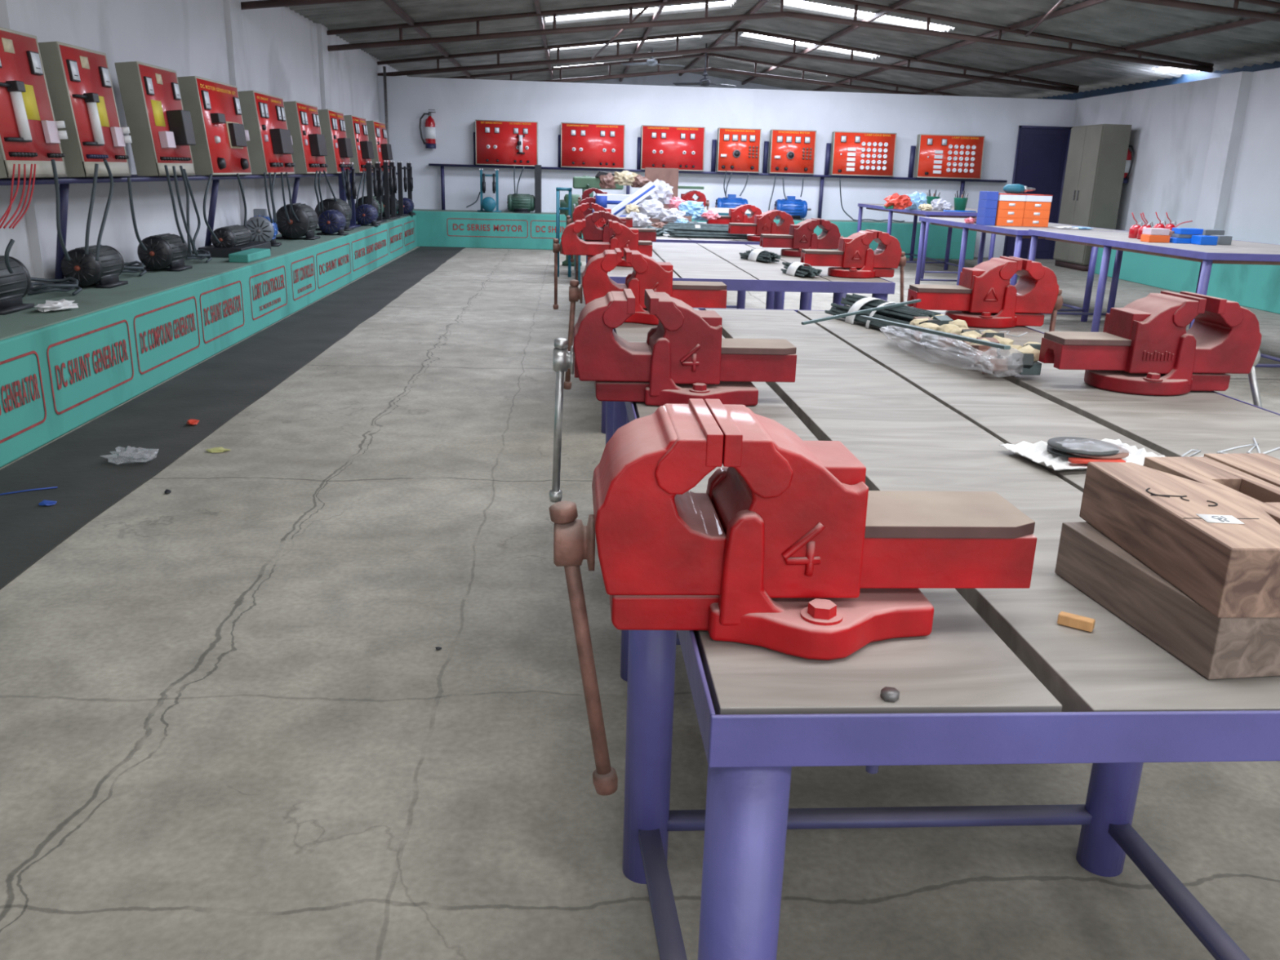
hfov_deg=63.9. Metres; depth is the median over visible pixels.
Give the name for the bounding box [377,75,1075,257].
wall
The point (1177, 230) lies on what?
box
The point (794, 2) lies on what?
window
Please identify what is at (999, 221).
drawer
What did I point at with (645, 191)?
carton
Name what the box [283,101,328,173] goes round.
control panel
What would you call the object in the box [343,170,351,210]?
cable
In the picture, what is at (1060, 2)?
brace
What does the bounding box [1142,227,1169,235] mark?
box
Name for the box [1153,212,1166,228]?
can
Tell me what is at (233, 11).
trim
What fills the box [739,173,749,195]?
cable
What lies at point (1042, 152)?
door
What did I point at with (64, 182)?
stand
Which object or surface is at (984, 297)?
bench vise
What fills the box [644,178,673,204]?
plastic bag
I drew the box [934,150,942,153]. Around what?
switch
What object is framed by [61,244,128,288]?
motor
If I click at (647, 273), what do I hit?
bench vise
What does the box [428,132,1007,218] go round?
rail
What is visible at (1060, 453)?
paper packet
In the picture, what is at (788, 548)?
bench vise
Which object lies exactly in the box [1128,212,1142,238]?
can
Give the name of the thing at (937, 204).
plastic bag
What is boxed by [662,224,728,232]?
bundle
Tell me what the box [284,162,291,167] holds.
socket
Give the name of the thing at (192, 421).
scrap
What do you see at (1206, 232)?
box
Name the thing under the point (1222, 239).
box
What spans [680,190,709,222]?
bench vise
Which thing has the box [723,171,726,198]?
cable
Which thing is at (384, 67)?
conduit
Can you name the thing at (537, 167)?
post
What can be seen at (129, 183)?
cable
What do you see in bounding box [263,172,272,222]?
cable
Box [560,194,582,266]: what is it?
machine
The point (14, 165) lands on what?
cable
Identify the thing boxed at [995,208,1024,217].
box
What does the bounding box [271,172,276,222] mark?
cable
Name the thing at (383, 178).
cable
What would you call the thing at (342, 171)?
cable
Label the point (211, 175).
cable
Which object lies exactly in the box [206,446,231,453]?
dry leaf
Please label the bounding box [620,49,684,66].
ceiling fan
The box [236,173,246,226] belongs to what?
cable
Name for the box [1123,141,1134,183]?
fire extinguisher
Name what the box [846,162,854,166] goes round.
switch
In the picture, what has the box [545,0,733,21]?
window
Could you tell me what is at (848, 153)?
switch
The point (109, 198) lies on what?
cable
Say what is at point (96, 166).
cable
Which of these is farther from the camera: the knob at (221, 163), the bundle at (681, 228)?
the bundle at (681, 228)
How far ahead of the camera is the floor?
2.21 m
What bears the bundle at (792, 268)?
on the work table at (695, 262)
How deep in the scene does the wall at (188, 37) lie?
7.86 m
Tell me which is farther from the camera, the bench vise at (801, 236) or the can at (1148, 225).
the can at (1148, 225)
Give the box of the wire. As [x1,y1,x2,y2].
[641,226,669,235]
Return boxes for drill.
[1003,183,1035,194]
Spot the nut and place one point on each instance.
(887, 694)
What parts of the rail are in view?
post, post, post, post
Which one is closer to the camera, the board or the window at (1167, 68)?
the board
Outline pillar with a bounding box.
[1194,71,1253,230]
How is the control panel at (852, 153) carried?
on the rail
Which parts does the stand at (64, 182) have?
post, post, post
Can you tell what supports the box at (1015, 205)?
on the box at (1005, 213)
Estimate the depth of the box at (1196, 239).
7.28 m
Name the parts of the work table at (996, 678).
leg, leg, leg, leg, leg, steel frame, leg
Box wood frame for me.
[1204,453,1279,487]
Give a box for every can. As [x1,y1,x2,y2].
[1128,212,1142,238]
[1136,213,1151,239]
[1142,212,1153,227]
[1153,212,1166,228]
[1164,212,1176,230]
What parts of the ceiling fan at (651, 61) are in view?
blade, blade, blade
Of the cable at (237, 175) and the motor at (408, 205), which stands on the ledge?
the motor at (408, 205)
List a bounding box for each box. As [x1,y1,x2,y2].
[976,216,995,225]
[977,199,997,208]
[977,208,996,217]
[978,191,999,199]
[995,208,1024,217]
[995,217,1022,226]
[996,200,1025,209]
[997,193,1026,201]
[1018,193,1053,201]
[1022,200,1051,210]
[1022,209,1049,218]
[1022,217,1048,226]
[1140,234,1170,242]
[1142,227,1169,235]
[1168,230,1174,237]
[1168,237,1191,244]
[1171,227,1203,235]
[1172,233,1195,238]
[1191,235,1217,244]
[1202,229,1224,235]
[1209,235,1232,244]
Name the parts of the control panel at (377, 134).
plate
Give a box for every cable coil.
[26,276,82,295]
[122,260,146,276]
[185,248,212,262]
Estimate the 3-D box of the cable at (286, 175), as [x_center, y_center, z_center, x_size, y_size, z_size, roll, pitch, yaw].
[-3.165,-2.562,9.345,0.028,0.464,0.539,-1,17,-9]
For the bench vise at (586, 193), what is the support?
on the work table at (721, 211)
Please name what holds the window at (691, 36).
attached to the ceiling
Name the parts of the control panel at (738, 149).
dial knob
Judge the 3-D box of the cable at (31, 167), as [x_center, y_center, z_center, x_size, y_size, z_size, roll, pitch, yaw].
[-2.854,-1.308,4.725,0.020,0.285,0.192,5,17,11]
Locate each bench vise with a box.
[548,398,1036,795]
[549,288,796,502]
[552,218,652,309]
[563,248,727,389]
[566,202,632,262]
[573,196,595,216]
[575,210,656,279]
[577,187,607,208]
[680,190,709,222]
[706,204,762,224]
[728,209,794,241]
[759,217,843,257]
[800,229,906,302]
[906,256,1062,331]
[1038,290,1262,408]
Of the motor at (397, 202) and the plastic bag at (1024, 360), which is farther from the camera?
the motor at (397, 202)
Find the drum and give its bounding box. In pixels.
[481,196,496,211]
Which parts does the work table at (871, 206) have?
leg, leg, leg, steel frame, leg, leg, blue plastic strip, leg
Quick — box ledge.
[0,214,409,340]
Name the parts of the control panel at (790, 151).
dial knob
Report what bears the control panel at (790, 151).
on the rail
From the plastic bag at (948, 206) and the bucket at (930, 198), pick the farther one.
the bucket at (930, 198)
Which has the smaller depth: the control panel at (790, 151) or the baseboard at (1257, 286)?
the baseboard at (1257, 286)
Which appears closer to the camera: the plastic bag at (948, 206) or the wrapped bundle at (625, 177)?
the wrapped bundle at (625, 177)
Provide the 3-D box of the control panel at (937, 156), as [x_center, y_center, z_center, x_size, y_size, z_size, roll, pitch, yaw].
[4.939,-5.155,16.384,1.050,0.666,0.202,0,17,-4]
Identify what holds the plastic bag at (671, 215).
on the work table at (664, 238)
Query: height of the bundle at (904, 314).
0.081 m
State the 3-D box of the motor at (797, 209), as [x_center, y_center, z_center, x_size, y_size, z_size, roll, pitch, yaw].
[2.437,-4.338,16.355,0.582,0.359,0.329,0,17,-4]
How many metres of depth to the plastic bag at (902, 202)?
13.00 m
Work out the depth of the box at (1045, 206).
9.82 m
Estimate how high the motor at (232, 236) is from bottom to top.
0.173 m
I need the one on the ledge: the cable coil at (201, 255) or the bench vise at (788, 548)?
the cable coil at (201, 255)
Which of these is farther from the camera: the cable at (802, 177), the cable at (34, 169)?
the cable at (802, 177)
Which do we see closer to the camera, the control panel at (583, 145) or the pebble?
the pebble
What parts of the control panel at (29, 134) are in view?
name plate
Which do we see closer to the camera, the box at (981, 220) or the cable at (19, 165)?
the cable at (19, 165)
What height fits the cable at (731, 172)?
0.356 m
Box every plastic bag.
[626,211,651,226]
[637,198,664,217]
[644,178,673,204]
[651,208,688,222]
[666,196,684,209]
[674,218,688,222]
[678,200,703,216]
[692,208,708,221]
[700,209,720,219]
[883,204,893,208]
[884,192,912,209]
[905,314,1041,375]
[906,191,927,209]
[930,198,946,210]
[942,201,951,210]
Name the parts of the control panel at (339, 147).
plate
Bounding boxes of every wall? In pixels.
[0,0,407,287]
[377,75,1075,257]
[580,72,795,90]
[1072,67,1279,244]
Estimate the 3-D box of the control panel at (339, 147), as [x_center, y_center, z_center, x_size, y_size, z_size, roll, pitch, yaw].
[-3.377,-3.765,11.460,0.266,0.669,0.780,0,17,-4]
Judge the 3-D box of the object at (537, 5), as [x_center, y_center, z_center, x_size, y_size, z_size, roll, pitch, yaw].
[-0.993,-4.625,9.057,0.050,0.053,29.700,0,17,-4]
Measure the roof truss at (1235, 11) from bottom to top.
0.894 m
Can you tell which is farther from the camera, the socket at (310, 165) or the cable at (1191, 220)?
the socket at (310, 165)
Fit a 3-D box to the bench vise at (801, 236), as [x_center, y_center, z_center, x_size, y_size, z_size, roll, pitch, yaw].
[0.991,-1.345,6.203,0.530,0.456,0.238,0,17,-4]
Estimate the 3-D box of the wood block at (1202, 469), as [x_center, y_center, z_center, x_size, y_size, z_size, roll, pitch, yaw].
[0.717,0.092,1.140,0.085,0.125,0.430,-1,17,-7]
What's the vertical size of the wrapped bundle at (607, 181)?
0.146 m
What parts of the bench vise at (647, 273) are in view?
knob, handle, knob, jaw plate, jaw plate, plate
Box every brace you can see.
[591,6,648,59]
[1025,0,1065,36]
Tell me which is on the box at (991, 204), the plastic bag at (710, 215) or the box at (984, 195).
the box at (984, 195)
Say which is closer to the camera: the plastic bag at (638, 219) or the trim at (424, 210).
the plastic bag at (638, 219)
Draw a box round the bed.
[198,240,271,257]
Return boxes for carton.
[591,208,629,217]
[595,193,639,208]
[611,182,656,217]
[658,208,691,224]
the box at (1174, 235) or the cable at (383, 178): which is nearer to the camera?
the box at (1174, 235)
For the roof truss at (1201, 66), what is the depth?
12.40 m
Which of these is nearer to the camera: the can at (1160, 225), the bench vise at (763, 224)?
the bench vise at (763, 224)
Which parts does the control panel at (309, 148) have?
plate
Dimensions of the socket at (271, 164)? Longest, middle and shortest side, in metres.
0.070 x 0.037 x 0.033 m
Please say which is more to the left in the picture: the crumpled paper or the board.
the crumpled paper
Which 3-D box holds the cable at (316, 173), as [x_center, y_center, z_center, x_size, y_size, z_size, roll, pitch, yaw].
[-3.217,-2.880,10.251,0.040,0.400,0.271,-2,17,-11]
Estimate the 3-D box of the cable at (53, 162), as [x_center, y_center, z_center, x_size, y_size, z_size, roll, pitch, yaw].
[-2.882,-1.332,5.092,0.035,0.495,0.163,-6,18,-23]
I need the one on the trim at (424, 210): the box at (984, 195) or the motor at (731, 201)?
the motor at (731, 201)
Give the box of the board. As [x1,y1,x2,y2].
[644,167,678,222]
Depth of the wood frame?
1.30 m
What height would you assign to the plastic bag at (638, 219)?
0.117 m
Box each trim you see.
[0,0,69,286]
[223,0,256,225]
[316,23,336,199]
[413,208,930,224]
[1038,61,1279,100]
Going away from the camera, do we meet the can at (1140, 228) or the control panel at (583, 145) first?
the can at (1140, 228)
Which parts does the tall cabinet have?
door, handle, handle, door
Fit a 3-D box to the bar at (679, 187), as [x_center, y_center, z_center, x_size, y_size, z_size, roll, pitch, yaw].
[0.520,-3.237,11.357,0.360,0.030,0.160,0,17,-4]
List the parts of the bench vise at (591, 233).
handle, jaw plate, plate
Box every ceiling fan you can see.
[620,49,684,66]
[673,43,737,86]
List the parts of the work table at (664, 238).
steel frame, leg, leg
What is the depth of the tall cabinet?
14.66 m
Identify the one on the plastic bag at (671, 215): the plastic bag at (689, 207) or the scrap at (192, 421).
the plastic bag at (689, 207)
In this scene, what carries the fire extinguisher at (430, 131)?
attached to the wall at (457, 103)
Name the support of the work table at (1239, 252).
on the floor
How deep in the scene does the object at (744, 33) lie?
16.91 m
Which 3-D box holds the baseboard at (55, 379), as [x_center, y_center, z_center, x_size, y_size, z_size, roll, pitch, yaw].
[-2.970,-0.749,5.541,0.729,0.485,21.400,0,17,-4]
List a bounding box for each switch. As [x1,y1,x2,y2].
[846,157,855,160]
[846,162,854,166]
[846,167,854,171]
[847,147,856,151]
[847,152,855,155]
[933,155,942,159]
[933,160,942,164]
[933,164,942,168]
[933,169,941,173]
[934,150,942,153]
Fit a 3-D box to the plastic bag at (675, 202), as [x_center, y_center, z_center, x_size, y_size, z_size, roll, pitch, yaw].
[0.322,-2.515,9.313,0.202,0.116,0.209,0,17,-4]
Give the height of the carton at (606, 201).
0.130 m
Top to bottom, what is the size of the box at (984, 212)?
0.078 m
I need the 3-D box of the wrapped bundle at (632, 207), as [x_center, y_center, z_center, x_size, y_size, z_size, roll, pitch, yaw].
[-0.066,-2.356,8.908,0.125,0.091,0.138,0,17,-4]
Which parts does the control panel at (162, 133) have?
name plate, plate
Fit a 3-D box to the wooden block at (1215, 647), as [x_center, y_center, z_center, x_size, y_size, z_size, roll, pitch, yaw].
[0.589,0.122,1.130,0.115,0.066,0.280,-1,17,-9]
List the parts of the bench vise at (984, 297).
plate, jaw plate, jaw plate, handle, knob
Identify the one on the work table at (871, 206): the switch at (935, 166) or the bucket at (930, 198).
the bucket at (930, 198)
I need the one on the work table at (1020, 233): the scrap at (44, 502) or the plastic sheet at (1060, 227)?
the plastic sheet at (1060, 227)
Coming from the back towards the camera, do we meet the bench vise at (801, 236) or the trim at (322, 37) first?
the trim at (322, 37)
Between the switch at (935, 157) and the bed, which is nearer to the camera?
the bed
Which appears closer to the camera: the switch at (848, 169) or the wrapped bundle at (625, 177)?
the wrapped bundle at (625, 177)
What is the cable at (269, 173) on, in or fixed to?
attached to the motor at (260, 226)
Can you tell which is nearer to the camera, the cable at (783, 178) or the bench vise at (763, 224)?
the bench vise at (763, 224)
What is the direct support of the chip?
on the work table at (996, 678)
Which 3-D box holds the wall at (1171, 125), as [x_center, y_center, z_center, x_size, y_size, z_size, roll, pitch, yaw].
[7.042,-2.871,10.072,1.200,2.500,30.000,0,17,-4]
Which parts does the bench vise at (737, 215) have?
plate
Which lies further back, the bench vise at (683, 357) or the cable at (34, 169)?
the cable at (34, 169)
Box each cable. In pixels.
[0,164,15,228]
[0,164,20,222]
[3,164,26,228]
[4,239,14,273]
[8,164,32,228]
[12,164,35,228]
[50,159,71,261]
[84,163,98,254]
[95,159,113,261]
[127,177,146,250]
[164,164,185,243]
[172,165,195,253]
[179,165,191,254]
[182,168,200,255]
[203,173,220,243]
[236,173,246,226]
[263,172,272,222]
[268,172,275,222]
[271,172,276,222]
[280,172,290,222]
[285,172,299,222]
[314,170,319,211]
[318,171,323,211]
[323,170,337,201]
[341,170,350,206]
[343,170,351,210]
[355,170,364,208]
[361,170,366,204]
[382,177,383,202]
[466,191,479,207]
[513,166,515,194]
[515,166,524,194]
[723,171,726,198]
[724,172,732,195]
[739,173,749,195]
[768,175,776,210]
[782,177,786,199]
[800,177,804,196]
[839,177,853,219]
[852,218,904,222]
[1174,220,1192,227]
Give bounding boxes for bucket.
[926,189,940,204]
[954,190,968,210]
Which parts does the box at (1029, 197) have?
red lid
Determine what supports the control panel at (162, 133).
on the stand at (64, 182)
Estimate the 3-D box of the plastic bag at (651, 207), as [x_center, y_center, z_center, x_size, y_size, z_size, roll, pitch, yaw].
[0.079,-2.391,9.016,0.310,0.158,0.267,-10,20,-34]
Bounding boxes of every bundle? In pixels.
[599,172,616,188]
[613,170,637,185]
[625,203,639,213]
[631,174,651,187]
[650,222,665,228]
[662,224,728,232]
[666,222,728,226]
[667,227,755,238]
[680,227,728,229]
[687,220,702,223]
[738,248,781,262]
[780,262,822,276]
[824,293,940,335]
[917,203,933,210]
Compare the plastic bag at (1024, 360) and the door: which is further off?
the door
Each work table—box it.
[573,204,764,284]
[586,222,774,309]
[601,241,895,433]
[605,307,1279,959]
[857,203,995,279]
[915,217,1128,321]
[1028,229,1279,367]
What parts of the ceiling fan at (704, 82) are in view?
blade, down rod, blade, blade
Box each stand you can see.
[0,172,397,283]
[337,162,360,228]
[365,161,386,223]
[382,160,399,219]
[396,160,414,216]
[477,168,501,212]
[555,186,572,277]
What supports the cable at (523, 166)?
hanging from the control panel at (497, 142)
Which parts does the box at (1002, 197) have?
red lid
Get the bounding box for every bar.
[678,186,703,189]
[801,298,920,324]
[859,315,1010,349]
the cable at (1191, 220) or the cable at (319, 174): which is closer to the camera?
the cable at (1191, 220)
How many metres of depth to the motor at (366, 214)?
12.14 m
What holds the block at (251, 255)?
on the ledge
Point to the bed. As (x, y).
(223, 252)
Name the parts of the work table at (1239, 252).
leg, leg, leg, steel frame, leg, leg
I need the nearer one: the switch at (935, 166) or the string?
the string
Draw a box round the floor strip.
[0,246,466,590]
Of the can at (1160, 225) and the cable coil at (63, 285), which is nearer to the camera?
the cable coil at (63, 285)
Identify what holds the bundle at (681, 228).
on the work table at (664, 238)
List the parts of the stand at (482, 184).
foot plate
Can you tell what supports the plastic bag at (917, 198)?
on the work table at (871, 206)
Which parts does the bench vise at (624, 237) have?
knob, handle, knob, jaw plate, jaw plate, plate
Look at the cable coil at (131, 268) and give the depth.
6.34 m
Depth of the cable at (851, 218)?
16.22 m
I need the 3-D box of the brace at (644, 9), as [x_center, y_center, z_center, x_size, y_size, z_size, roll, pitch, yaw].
[-0.325,-6.075,14.044,0.035,0.296,3.632,-2,17,-13]
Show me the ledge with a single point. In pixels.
(90, 300)
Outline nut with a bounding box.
[880,686,899,702]
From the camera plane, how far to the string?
3.79 m
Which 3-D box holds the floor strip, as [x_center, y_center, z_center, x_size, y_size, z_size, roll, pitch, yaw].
[-2.486,-1.092,7.564,0.690,0.006,17.400,0,17,-4]
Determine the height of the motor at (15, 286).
0.249 m
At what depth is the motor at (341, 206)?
11.07 m
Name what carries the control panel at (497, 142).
on the rail
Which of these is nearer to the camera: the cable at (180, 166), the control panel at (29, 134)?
the control panel at (29, 134)
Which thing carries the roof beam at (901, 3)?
on the roof truss at (1235, 11)
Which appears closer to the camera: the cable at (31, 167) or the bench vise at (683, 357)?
the bench vise at (683, 357)
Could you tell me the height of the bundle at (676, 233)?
0.067 m
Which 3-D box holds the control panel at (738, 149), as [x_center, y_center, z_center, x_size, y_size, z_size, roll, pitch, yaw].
[1.552,-5.178,16.134,0.668,0.666,0.232,0,17,-4]
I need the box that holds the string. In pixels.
[0,486,57,495]
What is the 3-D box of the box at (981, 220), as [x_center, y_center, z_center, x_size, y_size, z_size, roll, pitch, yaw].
[3.353,-2.513,9.954,0.110,0.078,0.200,0,17,-4]
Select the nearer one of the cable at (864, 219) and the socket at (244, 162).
the socket at (244, 162)
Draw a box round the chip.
[1057,611,1095,631]
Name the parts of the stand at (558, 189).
leg, leg, rail, leg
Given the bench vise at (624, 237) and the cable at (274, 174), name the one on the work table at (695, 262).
the bench vise at (624, 237)
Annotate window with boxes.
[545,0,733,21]
[559,35,693,48]
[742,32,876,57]
[783,0,951,31]
[1152,66,1199,73]
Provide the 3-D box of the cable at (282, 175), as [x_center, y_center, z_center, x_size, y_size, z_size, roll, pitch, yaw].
[-3.147,-2.498,9.105,0.026,0.445,0.359,-2,17,-12]
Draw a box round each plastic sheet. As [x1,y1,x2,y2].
[1055,226,1079,229]
[1075,226,1095,229]
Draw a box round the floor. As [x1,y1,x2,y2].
[0,246,1279,959]
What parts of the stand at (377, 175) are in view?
foot plate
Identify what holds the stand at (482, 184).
on the trim at (424, 210)
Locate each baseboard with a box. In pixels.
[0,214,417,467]
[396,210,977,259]
[1094,247,1279,314]
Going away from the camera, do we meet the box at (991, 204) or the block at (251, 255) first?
the block at (251, 255)
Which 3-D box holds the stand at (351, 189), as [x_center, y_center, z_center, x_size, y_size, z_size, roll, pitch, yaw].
[-3.344,-3.252,11.721,0.160,0.720,0.620,0,17,-4]
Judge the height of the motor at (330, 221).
0.249 m
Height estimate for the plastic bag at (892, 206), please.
0.065 m
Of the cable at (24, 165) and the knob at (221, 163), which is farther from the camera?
the knob at (221, 163)
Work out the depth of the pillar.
12.19 m
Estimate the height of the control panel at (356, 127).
0.669 m
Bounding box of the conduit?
[382,66,390,195]
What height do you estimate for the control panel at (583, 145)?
0.666 m
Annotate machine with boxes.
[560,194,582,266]
[573,170,623,206]
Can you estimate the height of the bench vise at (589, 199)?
0.456 m
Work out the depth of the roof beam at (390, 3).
12.66 m
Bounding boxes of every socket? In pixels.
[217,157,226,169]
[240,158,248,169]
[269,162,276,166]
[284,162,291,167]
[308,163,315,167]
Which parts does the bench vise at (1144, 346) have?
plate, jaw plate, jaw plate, handle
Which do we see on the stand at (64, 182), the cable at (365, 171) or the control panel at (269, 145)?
the control panel at (269, 145)
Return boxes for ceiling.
[285,0,1279,98]
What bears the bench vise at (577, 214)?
on the work table at (664, 238)
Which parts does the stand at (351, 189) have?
foot plate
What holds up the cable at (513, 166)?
hanging from the control panel at (497, 142)
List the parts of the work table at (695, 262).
leg, steel frame, leg, leg, leg, leg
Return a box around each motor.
[0,255,35,315]
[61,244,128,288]
[137,233,192,271]
[210,224,252,248]
[245,208,281,246]
[275,202,320,239]
[315,197,354,231]
[316,208,348,235]
[355,195,383,221]
[355,204,380,226]
[381,195,400,216]
[396,197,415,215]
[506,193,534,213]
[715,194,747,208]
[773,195,811,220]
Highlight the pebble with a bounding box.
[164,488,171,493]
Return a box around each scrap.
[38,499,57,506]
[186,418,199,425]
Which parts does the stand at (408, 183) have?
foot plate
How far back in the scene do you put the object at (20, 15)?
5.61 m
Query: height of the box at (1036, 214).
0.077 m
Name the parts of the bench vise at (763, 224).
plate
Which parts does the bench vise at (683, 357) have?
knob, handle, knob, jaw plate, jaw plate, plate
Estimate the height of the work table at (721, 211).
0.800 m
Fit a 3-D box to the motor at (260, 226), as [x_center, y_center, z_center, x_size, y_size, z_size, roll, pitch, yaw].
[-3.307,-2.212,8.977,0.286,0.309,0.482,-2,17,-12]
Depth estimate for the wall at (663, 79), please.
23.37 m
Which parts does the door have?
panel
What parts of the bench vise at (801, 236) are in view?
plate, jaw plate, jaw plate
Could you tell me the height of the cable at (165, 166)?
0.497 m
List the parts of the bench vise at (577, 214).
plate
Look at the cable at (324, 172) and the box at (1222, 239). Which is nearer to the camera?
the box at (1222, 239)
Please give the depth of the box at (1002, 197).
9.78 m
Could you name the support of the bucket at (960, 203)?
on the work table at (871, 206)
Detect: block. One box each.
[228,248,271,262]
[1054,521,1279,679]
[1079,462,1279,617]
[1143,456,1279,524]
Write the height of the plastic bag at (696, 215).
0.100 m
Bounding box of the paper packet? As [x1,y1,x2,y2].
[999,436,1164,471]
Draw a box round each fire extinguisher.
[419,109,435,148]
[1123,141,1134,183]
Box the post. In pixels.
[534,164,541,213]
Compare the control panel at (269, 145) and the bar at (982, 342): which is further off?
the control panel at (269, 145)
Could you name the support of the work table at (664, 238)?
on the floor
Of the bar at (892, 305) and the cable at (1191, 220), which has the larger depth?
the cable at (1191, 220)
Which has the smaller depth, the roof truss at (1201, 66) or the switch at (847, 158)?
the roof truss at (1201, 66)
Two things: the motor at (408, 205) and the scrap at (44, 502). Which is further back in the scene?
the motor at (408, 205)
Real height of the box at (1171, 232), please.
0.080 m
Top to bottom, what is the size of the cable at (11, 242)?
0.158 m
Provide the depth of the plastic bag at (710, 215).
8.55 m
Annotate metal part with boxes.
[964,217,976,223]
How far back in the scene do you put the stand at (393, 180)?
13.83 m
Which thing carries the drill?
on the box at (1002, 197)
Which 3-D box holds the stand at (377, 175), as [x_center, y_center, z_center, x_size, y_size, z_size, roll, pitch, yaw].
[-3.344,-3.621,12.918,0.160,0.740,0.720,0,17,-4]
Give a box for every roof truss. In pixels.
[240,0,1279,22]
[326,0,1213,72]
[377,27,1079,93]
[440,53,967,96]
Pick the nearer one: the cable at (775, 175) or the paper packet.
the paper packet
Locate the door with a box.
[1002,125,1072,259]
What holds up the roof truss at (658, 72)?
attached to the wall at (188, 37)
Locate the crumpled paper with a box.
[34,298,78,311]
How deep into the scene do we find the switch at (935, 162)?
16.31 m
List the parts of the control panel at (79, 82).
name plate, plate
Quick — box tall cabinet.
[1053,124,1131,271]
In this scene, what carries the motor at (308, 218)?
on the ledge
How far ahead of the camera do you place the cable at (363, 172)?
12.23 m
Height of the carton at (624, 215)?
0.120 m
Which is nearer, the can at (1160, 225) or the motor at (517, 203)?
the can at (1160, 225)
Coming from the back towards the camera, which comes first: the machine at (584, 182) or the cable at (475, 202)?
the cable at (475, 202)
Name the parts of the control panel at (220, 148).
selector knob, plate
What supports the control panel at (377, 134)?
on the stand at (64, 182)
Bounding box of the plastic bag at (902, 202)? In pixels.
[884,192,912,209]
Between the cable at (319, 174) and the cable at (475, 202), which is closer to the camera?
the cable at (319, 174)
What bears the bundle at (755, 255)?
on the work table at (695, 262)
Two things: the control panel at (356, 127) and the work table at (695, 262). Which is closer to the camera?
the work table at (695, 262)
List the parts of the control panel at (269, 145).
plate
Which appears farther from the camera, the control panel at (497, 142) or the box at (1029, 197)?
the control panel at (497, 142)
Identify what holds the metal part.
on the work table at (1020, 233)
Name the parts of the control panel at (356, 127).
plate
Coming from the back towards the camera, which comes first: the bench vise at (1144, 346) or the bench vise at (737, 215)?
the bench vise at (737, 215)
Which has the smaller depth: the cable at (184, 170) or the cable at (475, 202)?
the cable at (184, 170)
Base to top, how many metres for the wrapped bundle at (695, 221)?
0.077 m
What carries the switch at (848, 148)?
attached to the control panel at (852, 153)
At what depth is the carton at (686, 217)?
9.57 m
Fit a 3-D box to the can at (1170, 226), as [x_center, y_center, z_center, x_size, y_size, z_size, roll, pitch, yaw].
[4.313,-2.079,8.349,0.089,0.192,0.089,-12,22,-38]
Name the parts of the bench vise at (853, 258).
plate, jaw plate, jaw plate, handle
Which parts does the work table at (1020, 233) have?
leg, leg, leg, leg, steel frame, leg, leg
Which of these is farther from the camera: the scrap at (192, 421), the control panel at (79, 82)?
the control panel at (79, 82)
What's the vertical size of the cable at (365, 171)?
0.484 m
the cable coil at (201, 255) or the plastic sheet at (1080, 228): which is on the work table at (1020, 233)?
the plastic sheet at (1080, 228)
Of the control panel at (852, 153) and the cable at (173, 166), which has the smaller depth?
the cable at (173, 166)
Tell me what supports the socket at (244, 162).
attached to the control panel at (220, 148)
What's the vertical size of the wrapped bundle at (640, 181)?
0.122 m
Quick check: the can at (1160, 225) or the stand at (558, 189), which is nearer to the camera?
the can at (1160, 225)
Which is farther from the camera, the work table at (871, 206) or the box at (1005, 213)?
the work table at (871, 206)
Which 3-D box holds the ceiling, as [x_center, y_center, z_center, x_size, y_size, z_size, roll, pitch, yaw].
[2.095,-4.675,9.353,11.800,0.756,30.300,0,17,-4]
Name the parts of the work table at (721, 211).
leg, steel frame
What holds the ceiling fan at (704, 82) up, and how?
hanging from the ceiling
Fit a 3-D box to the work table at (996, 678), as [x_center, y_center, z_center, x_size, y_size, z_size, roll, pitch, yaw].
[0.643,0.156,2.424,1.418,0.744,2.860,0,17,-4]
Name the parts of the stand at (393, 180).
foot plate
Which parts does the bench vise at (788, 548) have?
knob, handle, knob, jaw plate, jaw plate, plate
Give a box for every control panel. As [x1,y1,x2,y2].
[0,26,67,178]
[38,41,132,177]
[114,61,195,176]
[177,75,252,175]
[237,90,295,174]
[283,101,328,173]
[317,109,352,173]
[343,115,373,173]
[366,120,392,172]
[475,120,537,166]
[560,122,625,168]
[640,124,705,171]
[715,127,761,173]
[768,128,816,174]
[829,131,897,177]
[913,133,985,179]
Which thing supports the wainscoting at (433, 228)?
attached to the wall at (457, 103)

